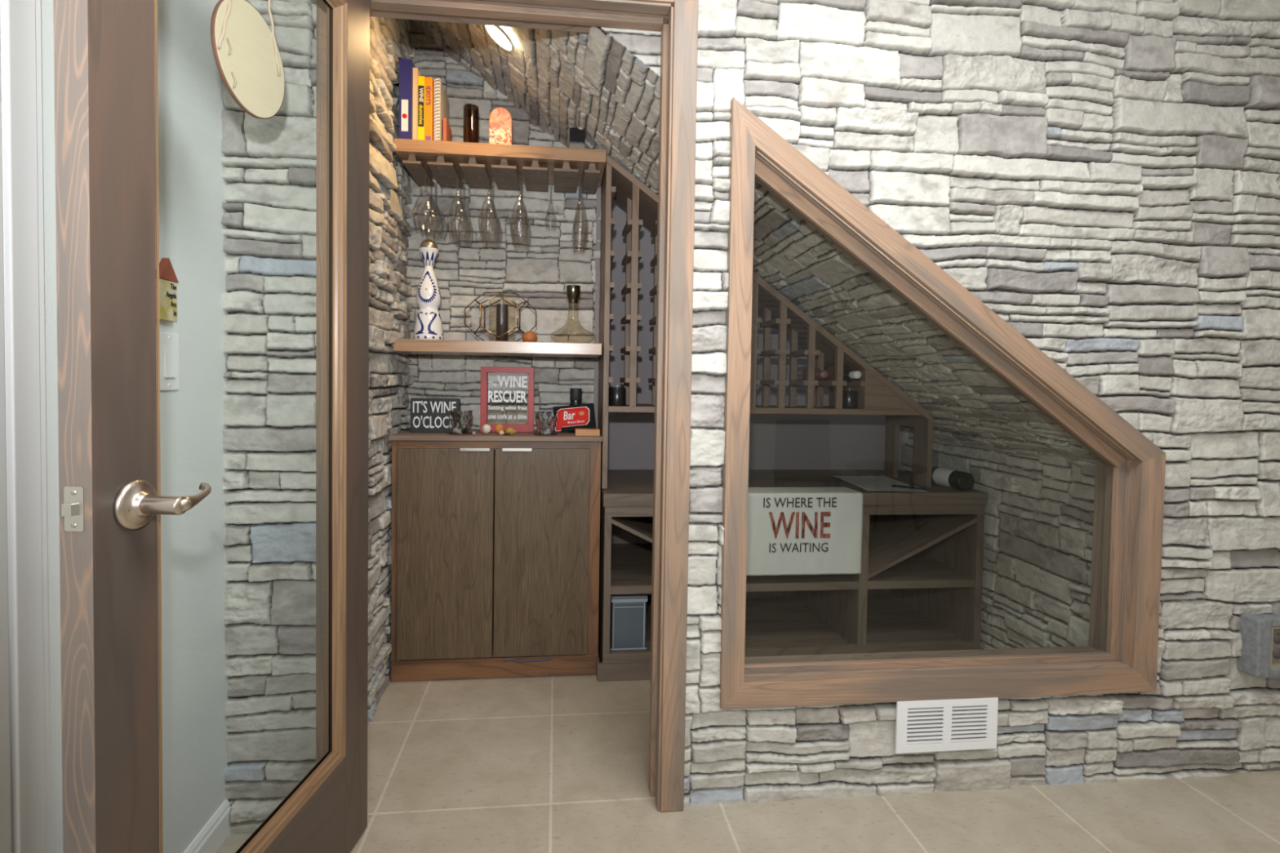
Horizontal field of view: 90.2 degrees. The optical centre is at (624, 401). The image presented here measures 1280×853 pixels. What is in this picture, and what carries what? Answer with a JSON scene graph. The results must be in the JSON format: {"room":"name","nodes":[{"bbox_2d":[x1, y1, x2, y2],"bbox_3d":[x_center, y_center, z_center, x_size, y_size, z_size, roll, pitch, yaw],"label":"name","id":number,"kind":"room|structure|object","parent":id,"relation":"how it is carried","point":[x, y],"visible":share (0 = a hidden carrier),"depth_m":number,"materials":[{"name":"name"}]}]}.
{"room":"basement hallway","nodes":[
{"label":"basement hallway","id":0,"kind":"room"},
{"bbox_2d":[40,0,229,852],"bbox_3d":[-0.775,-0.168,-0.305,0.001,2.600,3.972,1,2,-6],"label":"wall","id":1,"kind":"structure","parent":0,"point":[192,185],"depth_m":1.40,"materials":[{"name":"white paint"}]},
{"bbox_2d":[0,0,51,852],"bbox_3d":[-0.892,-0.004,0.861,0.026,2.201,0.266,1,2,-6],"label":"trim","id":2,"kind":"structure","parent":1,"relation":"attached to","point":[24,716],"depth_m":0.94,"materials":[{"name":"white paint"}]},
{"bbox_2d":[155,257,178,321],"bbox_3d":[-0.942,-0.231,1.308,0.014,0.128,0.067,1,2,-6],"label":"plaque","id":3,"kind":"object","parent":1,"relation":"attached to","point":[168,281],"visible":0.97,"depth_m":1.30,"materials":[{"name":"beige paint"}]},
{"bbox_2d":[155,331,179,390],"bbox_3d":[-0.948,-0.084,1.326,0.010,0.120,0.074,1,2,-6],"label":"light switch","id":4,"kind":"object","parent":1,"relation":"attached to","point":[169,342],"visible":0.88,"depth_m":1.32,"materials":[{"name":"white paint"}]},
{"bbox_2d":[183,799,231,852],"bbox_3d":[-0.957,1.040,1.307,0.014,0.083,0.566,1,2,-6],"label":"baseboard","id":5,"kind":"structure","parent":1,"relation":"attached to","point":[210,839],"depth_m":1.51,"materials":[{"name":"white paint"}]},
{"bbox_2d":[367,16,415,724],"bbox_3d":[-0.853,-0.274,2.214,0.056,2.660,1.000,1,2,-6],"label":"wall","id":6,"kind":"structure","parent":0,"point":[390,184],"depth_m":2.28,"materials":[{"name":"stone"}]},
{"bbox_2d":[404,22,606,429],"bbox_3d":[-0.517,-0.739,2.710,0.860,1.750,0.036,1,2,-6],"label":"wall","id":7,"kind":"structure","parent":0,"point":[540,274],"depth_m":2.72,"materials":[{"name":"stone"}]},
{"bbox_2d":[393,338,601,358],"bbox_3d":[-0.490,-0.211,2.557,0.774,0.045,0.320,1,2,-6],"label":"wall shelf","id":8,"kind":"object","parent":7,"relation":"attached to","point":[416,347],"visible":1,"depth_m":2.41,"materials":[{"name":"brown wood"}]},
{"bbox_2d":[413,239,443,339],"bbox_3d":[-0.768,-0.435,2.494,0.115,0.398,0.115,1,2,-6],"label":"ceramic bottle","id":9,"kind":"object","parent":8,"relation":"on","point":[428,324],"visible":0.97,"depth_m":2.46,"materials":[{"name":"white"}]},
{"bbox_2d":[464,292,536,341],"bbox_3d":[-0.493,-0.335,2.527,0.282,0.202,0.156,1,2,-6],"label":"candle holder","id":10,"kind":"object","parent":8,"relation":"on","point":[500,293],"visible":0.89,"depth_m":2.51,"materials":[{"name":"brown metal"}]},
{"bbox_2d":[496,301,508,341],"bbox_3d":[-0.488,-0.323,2.533,0.103,0.178,0.103,1,2,-6],"label":"pillar candle","id":11,"kind":"object","parent":8,"relation":"on","point":[502,310],"visible":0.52,"depth_m":2.51,"materials":[{"name":"grey wax"}]},
{"bbox_2d":[522,330,537,342],"bbox_3d":[-0.374,-0.255,2.503,0.060,0.048,0.060,1,2,-6],"label":"gourd","id":12,"kind":"object","parent":8,"relation":"on","point":[528,336],"visible":0.81,"depth_m":2.48,"materials":[{"name":"orange"}]},
{"bbox_2d":[550,284,595,342],"bbox_3d":[-0.207,-0.346,2.543,0.181,0.232,0.181,1,2,-6],"label":"decanter","id":13,"kind":"object","parent":8,"relation":"on","point":[573,291],"visible":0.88,"depth_m":2.52,"materials":[{"name":"clear glass"}]},
{"bbox_2d":[394,138,606,187],"bbox_3d":[-0.476,-0.943,2.535,0.780,0.046,0.320,1,2,-6],"label":"wall shelf","id":14,"kind":"object","parent":7,"relation":"attached to","point":[425,151],"visible":0.73,"depth_m":2.40,"materials":[{"name":"brown wood"}]},
{"bbox_2d":[399,58,415,139],"bbox_3d":[-0.824,-1.119,2.473,0.048,0.298,0.241,1,2,-6],"label":"ring binder","id":15,"kind":"object","parent":14,"relation":"on","point":[406,66],"visible":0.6,"depth_m":2.35,"materials":[{"name":"plastic"}]},
{"bbox_2d":[412,67,421,139],"bbox_3d":[-0.788,-1.104,2.455,0.020,0.270,0.190,1,2,-6],"label":"book","id":16,"kind":"object","parent":14,"relation":"on","point":[415,73],"visible":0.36,"depth_m":2.36,"materials":[{"name":"white paper"}]},
{"bbox_2d":[417,75,425,140],"bbox_3d":[-0.766,-1.089,2.455,0.027,0.240,0.191,1,2,-6],"label":"book","id":17,"kind":"object","parent":14,"relation":"on","point":[421,80],"visible":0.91,"depth_m":2.36,"materials":[{"name":"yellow paper"}]},
{"bbox_2d":[424,76,434,140],"bbox_3d":[-0.739,-1.087,2.458,0.028,0.238,0.191,1,2,-6],"label":"book","id":18,"kind":"object","parent":14,"relation":"on","point":[428,107],"visible":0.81,"depth_m":2.37,"materials":[{"name":"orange paper"}]},
{"bbox_2d":[433,78,448,141],"bbox_3d":[-0.711,-1.087,2.466,0.026,0.238,0.202,1,2,-6],"label":"spiral notebook","id":19,"kind":"object","parent":14,"relation":"on","point":[441,102],"visible":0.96,"depth_m":2.38,"materials":[{"name":"beige paper"}]},
{"bbox_2d":[442,117,451,141],"bbox_3d":[-0.690,-1.022,2.474,0.014,0.108,0.130,1,2,-6],"label":"booklet","id":20,"kind":"object","parent":14,"relation":"on","point":[446,134],"visible":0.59,"depth_m":2.41,"materials":[{"name":"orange paper"}]},
{"bbox_2d":[463,103,479,142],"bbox_3d":[-0.589,-1.047,2.439,0.058,0.163,0.058,1,2,-6],"label":"candle jar","id":21,"kind":"object","parent":14,"relation":"on","point":[471,112],"visible":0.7,"depth_m":2.41,"materials":[{"name":"brown glass"}]},
{"bbox_2d":[488,107,512,144],"bbox_3d":[-0.477,-1.044,2.454,0.086,0.158,0.056,1,2,-6],"label":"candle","id":22,"kind":"object","parent":14,"relation":"on","point":[500,122],"visible":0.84,"depth_m":2.43,"materials":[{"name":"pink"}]},
{"bbox_2d":[402,154,599,193],"bbox_3d":[-0.475,-0.902,2.535,0.733,0.036,0.273,1,2,-6],"label":"stemware rack","id":23,"kind":"object","parent":14,"relation":"attached to","point":[476,175],"visible":1,"depth_m":2.50,"materials":[{"name":"brown wood"}]},
{"bbox_2d":[411,165,439,228],"bbox_3d":[-0.753,-0.780,2.408,0.100,0.240,0.100,1,2,-6],"label":"wine glass","id":24,"kind":"object","parent":23,"relation":"hanging from","point":[425,166],"visible":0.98,"depth_m":2.40,"materials":[{"name":"glass"}]},
{"bbox_2d":[411,191,439,228],"bbox_3d":[-0.753,-0.728,2.409,0.100,0.135,0.100,1,2,-6],"label":"bowl","id":25,"kind":"object","parent":24,"relation":"on","point":[423,191],"depth_m":2.40,"materials":[{"name":"clear glass"}]},
{"bbox_2d":[417,173,444,234],"bbox_3d":[-0.763,-0.783,2.509,0.100,0.240,0.100,1,2,-6],"label":"wine glass","id":26,"kind":"object","parent":23,"relation":"hanging from","point":[428,174],"visible":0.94,"depth_m":2.50,"materials":[{"name":"glass"}]},
{"bbox_2d":[417,198,444,234],"bbox_3d":[-0.764,-0.731,2.511,0.100,0.135,0.100,1,2,-6],"label":"bowl","id":27,"kind":"object","parent":26,"relation":"on","point":[428,198],"depth_m":2.50,"materials":[{"name":"clear glass"}]},
{"bbox_2d":[422,182,448,240],"bbox_3d":[-0.774,-0.786,2.611,0.100,0.240,0.100,1,2,-6],"label":"wine glass","id":28,"kind":"object","parent":23,"relation":"hanging from","point":[433,182],"visible":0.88,"depth_m":2.61,"materials":[{"name":"glass"}]},
{"bbox_2d":[422,206,448,240],"bbox_3d":[-0.775,-0.734,2.612,0.100,0.135,0.100,1,2,-6],"label":"bowl","id":29,"kind":"object","parent":28,"relation":"on","point":[433,206],"depth_m":2.60,"materials":[{"name":"clear glass"}]},
{"bbox_2d":[447,167,467,236],"bbox_3d":[-0.637,-0.764,2.428,0.078,0.270,0.078,2,2,21],"label":"wine glass","id":30,"kind":"object","parent":23,"relation":"hanging from","point":[455,167],"visible":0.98,"depth_m":2.43,"materials":[{"name":"glass"}]},
{"bbox_2d":[447,197,467,236],"bbox_3d":[-0.638,-0.709,2.429,0.078,0.160,0.078,1,2,-6],"label":"bowl","id":31,"kind":"object","parent":30,"relation":"on","point":[454,197],"depth_m":2.43,"materials":[{"name":"clear glass"}]},
{"bbox_2d":[450,174,471,241],"bbox_3d":[-0.646,-0.766,2.512,0.078,0.270,0.078,2,2,21],"label":"wine glass","id":32,"kind":"object","parent":23,"relation":"hanging from","point":[459,175],"visible":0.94,"depth_m":2.51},
{"bbox_2d":[450,204,471,241],"bbox_3d":[-0.647,-0.712,2.514,0.078,0.160,0.078,1,2,-6],"label":"bowl","id":33,"kind":"object","parent":32,"relation":"on","point":[457,204],"depth_m":2.51,"materials":[{"name":"clear glass"}]},
{"bbox_2d":[453,181,473,246],"bbox_3d":[-0.655,-0.769,2.597,0.078,0.270,0.078,2,2,21],"label":"wine glass","id":34,"kind":"object","parent":23,"relation":"hanging from","point":[461,181],"visible":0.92,"depth_m":2.60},
{"bbox_2d":[453,208,473,246],"bbox_3d":[-0.656,-0.714,2.598,0.078,0.160,0.078,1,2,-6],"label":"bowl","id":35,"kind":"object","parent":34,"relation":"on","point":[466,209],"depth_m":2.60,"materials":[{"name":"clear glass"}]},
{"bbox_2d":[478,168,498,238],"bbox_3d":[-0.520,-0.762,2.436,0.078,0.270,0.078,2,2,21],"label":"wine glass","id":36,"kind":"object","parent":23,"relation":"hanging from","point":[486,168],"visible":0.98,"depth_m":2.43,"materials":[{"name":"glass"}]},
{"bbox_2d":[478,195,498,238],"bbox_3d":[-0.521,-0.708,2.437,0.078,0.160,0.078,1,2,-6],"label":"bowl","id":37,"kind":"object","parent":36,"relation":"on","point":[486,195],"depth_m":2.43,"materials":[{"name":"clear glass"}]},
{"bbox_2d":[480,175,501,243],"bbox_3d":[-0.529,-0.765,2.520,0.078,0.270,0.078,2,2,21],"label":"wine glass","id":38,"kind":"object","parent":23,"relation":"hanging from","point":[488,175],"visible":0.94,"depth_m":2.52,"materials":[{"name":"glass"}]},
{"bbox_2d":[480,204,501,243],"bbox_3d":[-0.530,-0.710,2.522,0.078,0.160,0.078,1,2,-6],"label":"bowl","id":39,"kind":"object","parent":38,"relation":"on","point":[487,205],"depth_m":2.52,"materials":[{"name":"clear glass"}]},
{"bbox_2d":[483,182,502,246],"bbox_3d":[-0.539,-0.767,2.604,0.078,0.270,0.078,2,2,21],"label":"wine glass","id":40,"kind":"object","parent":23,"relation":"hanging from","point":[494,183],"visible":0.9,"depth_m":2.60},
{"bbox_2d":[483,210,502,246],"bbox_3d":[-0.539,-0.713,2.606,0.078,0.160,0.078,1,2,-6],"label":"bowl","id":41,"kind":"object","parent":40,"relation":"on","point":[490,211],"depth_m":2.60,"materials":[{"name":"clear glass"}]},
{"bbox_2d":[509,169,529,238],"bbox_3d":[-0.404,-0.761,2.448,0.078,0.270,0.078,2,2,21],"label":"wine glass","id":42,"kind":"object","parent":23,"relation":"hanging from","point":[517,170],"visible":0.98,"depth_m":2.45,"materials":[{"name":"glass"}]},
{"bbox_2d":[509,198,529,238],"bbox_3d":[-0.405,-0.706,2.450,0.078,0.160,0.078,1,2,-6],"label":"bowl","id":43,"kind":"object","parent":42,"relation":"on","point":[517,198],"depth_m":2.44,"materials":[{"name":"clear glass"}]},
{"bbox_2d":[511,177,530,244],"bbox_3d":[-0.413,-0.763,2.533,0.078,0.270,0.078,2,2,21],"label":"wine glass","id":44,"kind":"object","parent":23,"relation":"hanging from","point":[518,177],"visible":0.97,"depth_m":2.53,"materials":[{"name":"glass"}]},
{"bbox_2d":[511,203,530,244],"bbox_3d":[-0.414,-0.709,2.534,0.078,0.160,0.078,1,2,-6],"label":"bowl","id":45,"kind":"object","parent":44,"relation":"on","point":[518,203],"depth_m":2.53,"materials":[{"name":"clear glass"}]},
{"bbox_2d":[512,183,531,248],"bbox_3d":[-0.422,-0.766,2.617,0.078,0.270,0.078,2,2,21],"label":"wine glass","id":46,"kind":"object","parent":23,"relation":"hanging from","point":[519,184],"visible":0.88,"depth_m":2.62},
{"bbox_2d":[512,212,531,248],"bbox_3d":[-0.423,-0.711,2.619,0.078,0.160,0.078,1,2,-6],"label":"bowl","id":47,"kind":"object","parent":46,"relation":"on","point":[518,212],"depth_m":2.61,"materials":[{"name":"clear glass"}]},
{"bbox_2d":[572,180,586,248],"bbox_3d":[-0.181,-0.756,2.558,0.060,0.280,0.060,1,2,-6],"label":"champagne flute","id":48,"kind":"object","parent":23,"relation":"hanging from","point":[580,180],"visible":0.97,"depth_m":2.56,"materials":[{"name":"clear glass"}]},
{"bbox_2d":[572,207,586,248],"bbox_3d":[-0.181,-0.706,2.560,0.060,0.180,0.060,1,2,-6],"label":"bowl","id":49,"kind":"object","parent":48,"relation":"on","point":[582,207],"depth_m":2.56,"materials":[{"name":"clear glass"}]},
{"bbox_2d":[573,173,588,244],"bbox_3d":[-0.172,-0.753,2.474,0.060,0.280,0.060,1,2,-6],"label":"champagne flute","id":50,"kind":"object","parent":23,"relation":"hanging from","point":[578,173],"visible":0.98,"depth_m":2.47,"materials":[{"name":"clear glass"}]},
{"bbox_2d":[573,205,588,244],"bbox_3d":[-0.172,-0.703,2.475,0.060,0.180,0.060,1,2,-6],"label":"bowl","id":51,"kind":"object","parent":50,"relation":"on","point":[576,206],"depth_m":2.47,"materials":[{"name":"clear glass"}]},
{"bbox_2d":[568,127,585,148],"bbox_3d":[-0.184,-1.001,2.447,0.060,0.082,0.057,1,2,-6],"label":"box","id":52,"kind":"object","parent":14,"relation":"on","point":[576,139],"visible":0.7,"depth_m":2.42,"materials":[{"name":"black"}]},
{"bbox_2d":[593,186,600,428],"bbox_3d":[-0.141,-0.004,2.910,0.018,2.100,0.285,1,2,-6],"label":"wall","id":53,"kind":"structure","parent":0,"point":[598,189],"depth_m":2.76,"materials":[{"name":"grey paint"}]},
{"bbox_2d":[600,26,661,76],"bbox_3d":[0.017,-0.949,1.730,0.184,0.135,0.010,1,2,-6],"label":"wall","id":54,"kind":"structure","parent":0,"point":[646,44],"depth_m":1.73,"materials":[{"name":"stone"}]},
{"bbox_2d":[216,655,1279,852],"bbox_3d":[1.467,1.137,0.698,4.905,0.001,5.400,1,2,-6],"label":"floor","id":55,"kind":"structure","parent":0,"point":[557,764],"depth_m":1.72,"materials":[{"name":"beige tile"}]},
{"bbox_2d":[391,440,600,681],"bbox_3d":[-0.499,0.596,2.562,0.776,0.910,0.358,1,2,-6],"label":"base cabinet","id":56,"kind":"object","parent":55,"relation":"on","point":[495,544],"visible":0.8,"depth_m":2.40,"materials":[{"name":"brown wood"}]},
{"bbox_2d":[388,428,602,441],"bbox_3d":[-0.494,0.132,2.550,0.785,0.018,0.358,1,2,-6],"label":"countertop","id":57,"kind":"structure","parent":56,"relation":"on","point":[406,435],"depth_m":2.39,"materials":[{"name":"brown wood"}]},
{"bbox_2d":[410,398,460,432],"bbox_3d":[-0.743,0.053,2.498,0.185,0.133,0.033,1,2,-6],"label":"sign","id":58,"kind":"object","parent":57,"relation":"on","point":[427,415],"visible":0.91,"depth_m":2.48,"materials":[{"name":"black"}]},
{"bbox_2d":[448,431,471,435],"bbox_3d":[-0.632,0.121,2.451,0.094,0.004,0.094,1,2,-6],"label":"coaster","id":59,"kind":"object","parent":57,"relation":"on","point":[451,433],"visible":0.66,"depth_m":2.41,"materials":[{"name":"black leather"}]},
{"bbox_2d":[448,409,472,433],"bbox_3d":[-0.631,0.076,2.450,0.088,0.086,0.092,1,2,-6],"label":"tumbler","id":60,"kind":"object","parent":59,"relation":"on","point":[460,420],"visible":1,"depth_m":2.42,"materials":[{"name":"clear glass"}]},
{"bbox_2d":[481,423,491,433],"bbox_3d":[-0.528,0.103,2.432,0.034,0.036,0.034,0,2,-34],"label":"seashell","id":61,"kind":"object","parent":57,"relation":"on","point":[486,428],"visible":1,"depth_m":2.42,"materials":[{"name":"beige"}]},
{"bbox_2d":[494,423,504,435],"bbox_3d":[-0.478,0.106,2.437,0.038,0.045,0.035,1,2,-6],"label":"seashell","id":62,"kind":"object","parent":57,"relation":"on","point":[500,428],"visible":1,"depth_m":2.42,"materials":[{"name":"orange"}]},
{"bbox_2d":[480,366,533,432],"bbox_3d":[-0.475,-0.009,2.574,0.214,0.262,0.018,1,2,-6],"label":"framed sign","id":63,"kind":"object","parent":57,"relation":"on","point":[529,426],"visible":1,"depth_m":2.57,"materials":[{"name":"red paint"}]},
{"bbox_2d":[502,427,516,435],"bbox_3d":[-0.452,0.113,2.444,0.062,0.030,0.048,2,2,40],"label":"seashell","id":64,"kind":"object","parent":57,"relation":"on","point":[508,431],"visible":0.98,"depth_m":2.43,"materials":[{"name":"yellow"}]},
{"bbox_2d":[533,432,557,435],"bbox_3d":[-0.309,0.125,2.486,0.094,0.004,0.094,1,2,-6],"label":"coaster","id":65,"kind":"object","parent":57,"relation":"on","point":[535,433],"visible":0.67,"depth_m":2.46,"materials":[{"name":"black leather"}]},
{"bbox_2d":[534,410,557,434],"bbox_3d":[-0.308,0.080,2.485,0.088,0.086,0.092,1,2,-6],"label":"tumbler","id":66,"kind":"object","parent":65,"relation":"on","point":[545,420],"visible":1,"depth_m":2.45,"materials":[{"name":"clear glass"}]},
{"bbox_2d":[552,403,595,432],"bbox_3d":[-0.202,0.064,2.564,0.175,0.119,0.018,1,2,-6],"label":"sign","id":67,"kind":"object","parent":57,"relation":"on","point":[569,418],"visible":0.98,"depth_m":2.56,"materials":[{"name":"black"}]},
{"bbox_2d":[567,388,582,432],"bbox_3d":[-0.203,0.034,2.636,0.066,0.180,0.066,1,2,-6],"label":"bottle","id":68,"kind":"object","parent":57,"relation":"on","point":[575,394],"visible":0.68,"depth_m":2.61,"materials":[{"name":"black"}]},
{"bbox_2d":[574,428,599,435],"bbox_3d":[-0.144,0.117,2.454,0.094,0.026,0.050,1,2,-6],"label":"wooden block","id":69,"kind":"object","parent":57,"relation":"on","point":[578,432],"visible":1,"depth_m":2.43,"materials":[{"name":"orange wood"}]},
{"bbox_2d":[502,657,551,662],"bbox_3d":[-0.369,0.980,2.410,0.180,0.017,0.026,1,2,-6],"label":"film","id":70,"kind":"object","parent":56,"relation":"attached to","point":[508,660],"visible":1,"depth_m":2.41,"materials":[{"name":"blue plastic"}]},
{"bbox_2d":[596,497,984,681],"bbox_3d":[0.639,0.727,2.821,1.559,0.666,0.666,1,2,-6],"label":"storage unit","id":71,"kind":"object","parent":55,"relation":"on","point":[918,587],"visible":0.58,"depth_m":2.63,"materials":[{"name":"brown wood"}]},
{"bbox_2d":[609,593,647,651],"bbox_3d":[-0.001,0.863,2.651,0.143,0.221,0.338,1,2,-6],"label":"plastic bin","id":72,"kind":"object","parent":71,"relation":"on","point":[628,611],"visible":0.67,"depth_m":2.49,"materials":[{"name":"grey"}]},
{"bbox_2d":[610,542,652,594],"bbox_3d":[0.143,0.710,2.765,0.479,0.031,0.643,1,2,-6],"label":"shelf","id":73,"kind":"object","parent":71,"relation":"attached to","point":[631,565],"depth_m":2.66,"materials":[{"name":"brown wood"}]},
{"bbox_2d":[600,469,987,506],"bbox_3d":[0.653,0.369,2.810,1.547,0.049,0.670,1,2,-6],"label":"countertop","id":74,"kind":"structure","parent":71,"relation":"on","point":[625,487],"depth_m":2.63,"materials":[{"name":"brown wood"}]},
{"bbox_2d":[597,154,933,488],"bbox_3d":[0.582,-0.304,2.716,1.368,1.293,0.349,1,2,-6],"label":"wine rack","id":75,"kind":"object","parent":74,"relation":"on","point":[877,395],"visible":0.61,"depth_m":2.59,"materials":[{"name":"brown wood"}]},
{"bbox_2d":[608,384,626,406],"bbox_3d":[-0.031,-0.026,2.532,0.069,0.084,0.069,1,2,-6],"label":"candle","id":76,"kind":"object","parent":75,"relation":"on","point":[617,396],"visible":0.98,"depth_m":2.50,"materials":[{"name":"glass"}]},
{"bbox_2d":[608,404,933,415],"bbox_3d":[0.587,0.031,2.729,1.347,0.023,0.345,1,2,-6],"label":"shelf","id":77,"kind":"object","parent":75,"relation":"attached to","point":[832,409],"depth_m":2.59,"materials":[{"name":"brown wood"}]},
{"bbox_2d":[796,366,827,381],"bbox_3d":[0.795,-0.116,2.738,0.076,0.076,0.302,1,2,-6],"label":"wine bottle","id":78,"kind":"object","parent":75,"relation":"in","point":[801,371],"visible":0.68,"depth_m":2.69,"materials":[{"name":"clear glass"}]},
{"bbox_2d":[823,366,861,383],"bbox_3d":[0.919,-0.113,2.707,0.076,0.076,0.302,1,2,-6],"label":"wine bottle","id":79,"kind":"object","parent":75,"relation":"in","point":[849,375],"visible":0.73,"depth_m":2.64,"materials":[{"name":"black glass"}]},
{"bbox_2d":[842,387,857,408],"bbox_3d":[0.932,-0.015,2.647,0.069,0.084,0.069,1,2,-6],"label":"candle","id":80,"kind":"object","parent":75,"relation":"on","point":[850,398],"visible":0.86,"depth_m":2.62,"materials":[{"name":"glass"}]},
{"bbox_2d":[746,486,862,575],"bbox_3d":[0.665,0.509,2.534,0.513,0.319,0.148,1,2,-6],"label":"sign","id":81,"kind":"object","parent":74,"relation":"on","point":[791,531],"visible":0.93,"depth_m":2.47,"materials":[{"name":"white fabric"}]},
{"bbox_2d":[833,475,928,492],"bbox_3d":[1.087,0.350,2.748,0.244,0.004,0.420,1,2,-1],"label":"paper sheet","id":82,"kind":"object","parent":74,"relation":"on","point":[869,483],"visible":0.93,"depth_m":2.74,"materials":[{"name":"white"}]},
{"bbox_2d":[891,484,924,489],"bbox_3d":[1.159,0.348,2.609,0.125,0.011,0.009,2,2,32],"label":"pen","id":83,"kind":"object","parent":82,"relation":"on","point":[894,486],"visible":1,"depth_m":2.60,"materials":[{"name":"black"}]},
{"bbox_2d":[931,466,973,490],"bbox_3d":[1.354,0.319,2.728,0.076,0.076,0.302,1,2,-12],"label":"wine bottle","id":84,"kind":"object","parent":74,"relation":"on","point":[956,479],"visible":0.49,"depth_m":2.62,"materials":[{"name":"black glass"}]},
{"bbox_2d":[746,573,858,591],"bbox_3d":[0.650,0.716,2.821,0.489,0.031,0.643,1,2,-6],"label":"shelf","id":85,"kind":"object","parent":71,"relation":"attached to","point":[835,581],"depth_m":2.52,"materials":[{"name":"brown wood"}]},
{"bbox_2d":[867,552,974,589],"bbox_3d":[1.158,0.722,2.876,0.468,0.031,0.643,1,2,-6],"label":"shelf","id":86,"kind":"object","parent":71,"relation":"attached to","point":[921,570],"depth_m":2.62,"materials":[{"name":"brown wood"}]},
{"bbox_2d":[220,0,1279,834],"bbox_3d":[0.791,-0.145,1.742,3.555,2.480,0.043,1,2,-6],"label":"wall","id":87,"kind":"structure","parent":0,"point":[1102,176],"depth_m":1.76,"materials":[{"name":"stone"}]},
{"bbox_2d":[718,97,1165,709],"bbox_3d":[0.896,0.020,1.819,1.281,1.607,0.160,1,2,-6],"label":"window","id":88,"kind":"structure","parent":87,"relation":"in","point":[1121,655],"depth_m":1.76,"materials":[{"name":"brown wood"}]},
{"bbox_2d":[894,697,998,753],"bbox_3d":[0.892,0.895,1.773,0.296,0.144,0.019,1,2,-6],"label":"air vent","id":89,"kind":"object","parent":87,"relation":"in","point":[955,724],"visible":1,"depth_m":1.76,"materials":[{"name":"metal"}]},
{"bbox_2d":[1236,612,1279,678],"bbox_3d":[1.904,0.712,1.871,0.170,0.178,0.060,1,2,-6],"label":"block","id":90,"kind":"object","parent":87,"relation":"attached to","point":[1260,633],"visible":1,"depth_m":1.84,"materials":[{"name":"grey stone"}]},
{"bbox_2d":[1271,628,1279,663],"bbox_3d":[1.905,0.710,1.862,0.084,0.120,0.006,1,2,-6],"label":"outlet plate","id":91,"kind":"object","parent":90,"relation":"attached to","point":[1275,632],"depth_m":1.86,"materials":[{"name":"brown plastic"}]},
{"bbox_2d":[1272,648,1279,658],"bbox_3d":[1.905,0.734,1.859,0.032,0.032,0.003,1,2,-6],"label":"socket","id":92,"kind":"object","parent":90,"relation":"attached to","point":[1276,651],"depth_m":1.86,"materials":[{"name":"brown"}]},
{"bbox_2d":[1273,632,1279,644],"bbox_3d":[1.905,0.690,1.857,0.032,0.032,0.003,1,2,-6],"label":"socket","id":93,"kind":"object","parent":90,"relation":"attached to","point":[1276,635],"depth_m":1.86,"materials":[{"name":"brown"}]},
{"bbox_2d":[408,19,1095,467],"bbox_3d":[0.312,-0.693,2.305,2.438,1.788,1.062,1,2,-6],"label":"ceiling","id":94,"kind":"structure","parent":0,"point":[563,80],"depth_m":2.21,"materials":[{"name":"stone"}]},
{"bbox_2d":[484,25,514,52],"bbox_3d":[-0.417,-1.214,2.115,0.101,0.076,0.122,1,2,-6],"label":"recessed light","id":95,"kind":"object","parent":94,"relation":"in","point":[496,33],"visible":0.83,"depth_m":2.11,"materials":[{"name":"glass"}]},
{"bbox_2d":[607,199,906,471],"bbox_3d":[0.656,-0.149,3.161,1.615,2.400,0.050,1,2,-6],"label":"wall","id":96,"kind":"structure","parent":0,"point":[776,441],"depth_m":3.14,"materials":[{"name":"grey paint"}]},
{"bbox_2d":[900,425,1095,648],"bbox_3d":[1.472,0.590,2.623,0.037,0.980,1.260,1,2,-6],"label":"wall","id":97,"kind":"structure","parent":0,"point":[1039,511],"depth_m":2.36,"materials":[{"name":"stone"}]},
{"bbox_3d":[1.404,-0.230,1.889,4.805,2.660,0.118,1,2,-6],"label":"wall","id":98,"kind":"structure","parent":0,"visible":0},
{"bbox_2d":[53,0,369,852],"bbox_3d":[-0.668,0.040,1.193,0.169,2.080,0.783,1,2,4],"label":"door","id":99,"kind":"structure","parent":98,"relation":"in","point":[112,504],"depth_m":0.88,"materials":[{"name":"brown wood"}]},
{"bbox_2d":[210,0,284,119],"bbox_3d":[-0.694,-0.735,1.187,0.014,0.394,0.202,1,2,4],"label":"round plaque","id":100,"kind":"object","parent":99,"relation":"hanging from","point":[247,57],"visible":1,"depth_m":1.18,"materials":[{"name":"beige wood"}]},
{"bbox_2d":[315,0,328,764],"bbox_3d":[-0.721,-0.008,1.586,0.075,2.171,0.048,1,2,-6],"label":"trim","id":101,"kind":"structure","parent":98,"relation":"attached to","point":[321,157],"depth_m":1.56,"materials":[{"name":"brown wood"}]},
{"bbox_2d":[369,0,671,34],"bbox_3d":[-0.283,-1.025,1.673,0.799,0.033,0.150,1,2,-6],"label":"trim","id":102,"kind":"structure","parent":98,"relation":"attached to","point":[482,12],"depth_m":1.67,"materials":[{"name":"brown wood"}]},
{"bbox_2d":[482,0,674,14],"bbox_3d":[-0.276,-1.051,1.601,0.805,0.072,0.046,1,2,-6],"label":"trim","id":103,"kind":"structure","parent":98,"relation":"attached to","point":[651,6],"depth_m":1.62,"materials":[{"name":"brown wood"}]},
{"bbox_2d":[648,21,668,795],"bbox_3d":[0.102,0.032,1.748,0.037,2.103,0.150,1,2,-6],"label":"trim","id":104,"kind":"structure","parent":98,"relation":"attached to","point":[664,31],"depth_m":1.73,"materials":[{"name":"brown wood"}]},
{"bbox_2d":[655,0,697,812],"bbox_3d":[0.136,0.003,1.679,0.070,2.171,0.048,1,2,-6],"label":"trim","id":105,"kind":"structure","parent":98,"relation":"attached to","point":[682,38],"depth_m":1.66,"materials":[{"name":"brown wood"}]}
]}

